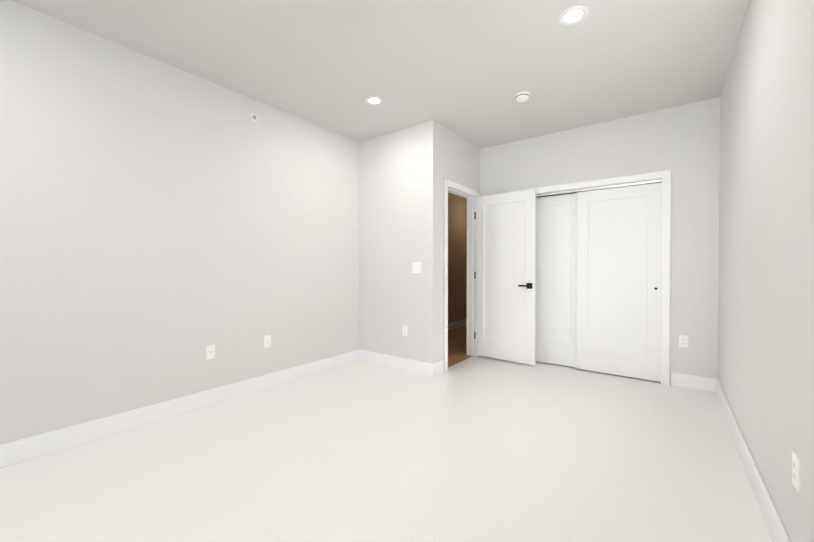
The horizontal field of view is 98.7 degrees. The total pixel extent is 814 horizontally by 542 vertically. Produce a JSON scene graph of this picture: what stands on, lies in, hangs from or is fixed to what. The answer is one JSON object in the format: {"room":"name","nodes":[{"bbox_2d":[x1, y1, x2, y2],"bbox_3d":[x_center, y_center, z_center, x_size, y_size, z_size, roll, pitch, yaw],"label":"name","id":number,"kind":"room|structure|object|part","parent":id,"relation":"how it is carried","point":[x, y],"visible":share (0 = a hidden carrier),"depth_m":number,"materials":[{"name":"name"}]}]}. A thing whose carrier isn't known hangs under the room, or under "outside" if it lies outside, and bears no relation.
{"room":"empty bedroom","nodes":[
{"label":"empty bedroom","id":0,"kind":"room"},
{"bbox_2d":[0,0,358,444],"bbox_3d":[-2.222,-0.225,2.280,0.120,2.720,5.270,0,1,37],"label":"wall","id":1,"kind":"structure","parent":0,"point":[163,225],"depth_m":2.58,"materials":[{"name":"paint"}]},
{"bbox_2d":[0,350,359,467],"bbox_3d":[-2.130,1.068,2.299,0.019,0.135,5.150,0,1,37],"label":"baseboard","id":2,"kind":"structure","parent":1,"relation":"attached to","point":[24,449],"depth_m":2.58,"materials":[{"name":"paint"}]},
{"bbox_2d":[206,344,214,359],"bbox_3d":[-1.651,0.682,2.940,0.017,0.116,0.071,0,1,37],"label":"outlet","id":3,"kind":"object","parent":1,"relation":"attached to","point":[210,351],"visible":1,"depth_m":2.94,"materials":[{"name":"white plastic"}]},
{"bbox_2d":[250,113,257,121],"bbox_3d":[-1.411,-1.424,3.237,0.021,0.072,0.072,0,1,37],"label":"sprinkler","id":4,"kind":"object","parent":1,"relation":"attached to","point":[254,117],"visible":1,"depth_m":3.23,"materials":[{"name":"white plastic"}]},
{"bbox_2d":[264,335,270,347],"bbox_3d":[-1.341,0.678,3.360,0.009,0.116,0.071,0,1,37],"label":"electrical outlet","id":5,"kind":"object","parent":1,"relation":"attached to","point":[267,341],"visible":1,"depth_m":3.36,"materials":[{"name":"white plastic"}]},
{"bbox_2d":[12,0,749,148],"bbox_3d":[0.464,-1.652,2.988,3.840,0.120,9.640,0,1,37],"label":"ceiling","id":6,"kind":"structure","parent":0,"point":[468,70],"depth_m":2.56,"materials":[{"name":"paint"}]},
{"bbox_2d":[365,96,382,104],"bbox_3d":[-0.308,-1.591,3.265,0.168,0.006,0.168,0,1,37],"label":"recessed light","id":7,"kind":"object","parent":6,"relation":"in","point":[373,100],"visible":1,"depth_m":3.26,"materials":[{"name":"white plastic"}]},
{"bbox_2d":[515,91,529,101],"bbox_3d":[1.045,-1.571,3.166,0.132,0.044,0.132,0,1,37],"label":"smoke detector","id":8,"kind":"object","parent":6,"relation":"attached to","point":[522,96],"visible":1,"depth_m":3.13,"materials":[{"name":"white plastic"}]},
{"bbox_2d":[559,5,588,24],"bbox_3d":[1.031,-1.581,2.166,0.168,0.006,0.168,0,1,37],"label":"recessed light","id":9,"kind":"object","parent":6,"relation":"in","point":[573,15],"visible":1,"depth_m":2.16,"materials":[{"name":"white plastic"}]},
{"bbox_2d":[0,326,771,541],"bbox_3d":[0.464,1.178,3.016,3.840,0.100,9.640,0,1,37],"label":"floor","id":10,"kind":"structure","parent":0,"point":[479,449],"depth_m":2.01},
{"bbox_2d":[359,120,438,363],"bbox_3d":[-0.229,-0.243,4.156,1.350,2.720,0.120,0,1,37],"label":"wall","id":11,"kind":"structure","parent":0,"point":[398,203],"depth_m":3.97,"materials":[{"name":"paint"}]},
{"bbox_2d":[360,350,435,376],"bbox_3d":[-0.146,1.051,4.024,1.075,0.135,0.019,0,1,37],"label":"baseboard","id":12,"kind":"structure","parent":11,"relation":"attached to","point":[419,367],"depth_m":3.97,"materials":[{"name":"paint"}]},
{"bbox_2d":[402,325,407,335],"bbox_3d":[-0.023,0.672,3.930,0.071,0.116,0.009,0,1,37],"label":"outlet","id":13,"kind":"object","parent":11,"relation":"attached to","point":[404,330],"visible":1,"depth_m":3.93,"materials":[{"name":"white plastic"}]},
{"bbox_2d":[412,262,420,272],"bbox_3d":[0.106,-0.035,3.827,0.116,0.116,0.010,0,1,37],"label":"light switch","id":14,"kind":"object","parent":11,"relation":"attached to","point":[416,267],"visible":1,"depth_m":3.83,"materials":[{"name":"white plastic"}]},
{"bbox_2d":[448,192,466,322],"bbox_3d":[0.550,-0.264,6.226,0.120,2.720,4.130,0,1,37],"label":"wall","id":15,"kind":"structure","parent":0,"point":[457,257],"depth_m":6.68,"materials":[{"name":"paint"}]},
{"bbox_2d":[448,319,466,330],"bbox_3d":[0.607,1.029,6.199,0.019,0.135,4.126,0,1,37],"label":"baseboard","id":16,"kind":"structure","parent":15,"relation":"attached to","point":[456,324],"depth_m":6.64,"materials":[{"name":"paint"}]},
{"bbox_2d":[439,124,479,360],"bbox_3d":[0.644,-0.245,4.296,0.120,2.720,1.150,0,1,37],"label":"wall jog","id":17,"kind":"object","parent":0,"point":[459,159],"visible":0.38,"depth_m":3.97,"materials":[{"name":"paint"}]},
{"bbox_2d":[443,179,479,371],"bbox_3d":[0.624,0.046,4.277,0.168,2.140,0.900,0,1,37],"label":"door frame","id":18,"kind":"structure","parent":17,"relation":"attached to","point":[471,271],"depth_m":4.56,"materials":[{"name":"paint"}]},
{"bbox_2d":[474,189,535,364],"bbox_3d":[1.178,0.070,4.289,0.813,2.035,0.129,0,1,40],"label":"entry door","id":19,"kind":"structure","parent":18,"relation":"attached to","point":[505,275],"depth_m":4.25,"materials":[{"name":"paint"}]},
{"bbox_3d":[1.418,0.172,4.090,0.189,0.066,0.129,0,1,40],"label":"lever","id":20,"kind":"part","parent":19,"relation":"part of","materials":[{"name":"black metal"}]},
{"bbox_2d":[480,97,719,385],"bbox_3d":[1.950,-0.241,3.964,2.370,2.720,0.120,0,1,37],"label":"wall","id":21,"kind":"structure","parent":0,"point":[681,143],"depth_m":3.40,"materials":[{"name":"paint"}]},
{"bbox_2d":[536,193,576,366],"bbox_3d":[1.684,0.106,4.202,0.775,1.993,0.036,0,1,37],"label":"closet door","id":22,"kind":"structure","parent":21,"relation":"in","point":[556,269],"depth_m":4.13,"materials":[{"name":"paint"}]},
{"bbox_2d":[507,170,670,385],"bbox_3d":[1.915,0.064,3.905,1.640,2.110,0.022,0,1,37],"label":"trim","id":23,"kind":"structure","parent":21,"relation":"attached to","point":[665,175],"depth_m":3.44,"materials":[{"name":"paint"}]},
{"bbox_2d":[536,178,661,196],"bbox_3d":[1.960,-0.909,3.955,1.508,0.033,0.096,0,1,37],"label":"track rail","id":24,"kind":"object","parent":21,"relation":"attached to","point":[601,187],"visible":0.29,"depth_m":3.80,"materials":[{"name":"white metal"}]},
{"bbox_2d":[576,182,661,381],"bbox_3d":[2.239,0.111,3.731,0.775,1.993,0.036,0,1,37],"label":"closet door","id":25,"kind":"structure","parent":21,"relation":"in","point":[619,258],"depth_m":3.70,"materials":[{"name":"paint"}]},
{"bbox_2d":[679,335,687,347],"bbox_3d":[2.660,0.678,3.362,0.071,0.116,0.009,0,1,37],"label":"electrical outlet","id":26,"kind":"object","parent":21,"relation":"attached to","point":[683,340],"visible":1,"depth_m":3.36,"materials":[{"name":"white plastic"}]},
{"bbox_2d":[671,372,711,391],"bbox_3d":[2.704,1.057,3.330,0.305,0.135,0.015,0,1,37],"label":"baseboard","id":27,"kind":"structure","parent":21,"relation":"attached to","point":[694,382],"depth_m":3.32,"materials":[{"name":"paint"}]},
{"bbox_2d":[718,0,813,541],"bbox_3d":[1.242,-0.211,0.936,0.120,2.720,7.260,0,1,37],"label":"wall","id":28,"kind":"structure","parent":0,"point":[766,296],"depth_m":1.57,"materials":[{"name":"paint"}]},
{"bbox_2d":[712,378,789,541],"bbox_3d":[0.971,1.083,0.702,0.019,0.135,6.300,0,1,37],"label":"baseboard","id":29,"kind":"structure","parent":28,"relation":"attached to","point":[777,532],"depth_m":1.80,"materials":[{"name":"paint"}]},
{"bbox_2d":[792,451,800,492],"bbox_3d":[1.388,0.716,1.248,0.009,0.116,0.071,0,1,37],"label":"electrical outlet","id":30,"kind":"object","parent":28,"relation":"attached to","point":[796,463],"visible":1,"depth_m":1.24,"materials":[{"name":"white plastic"}]}
]}

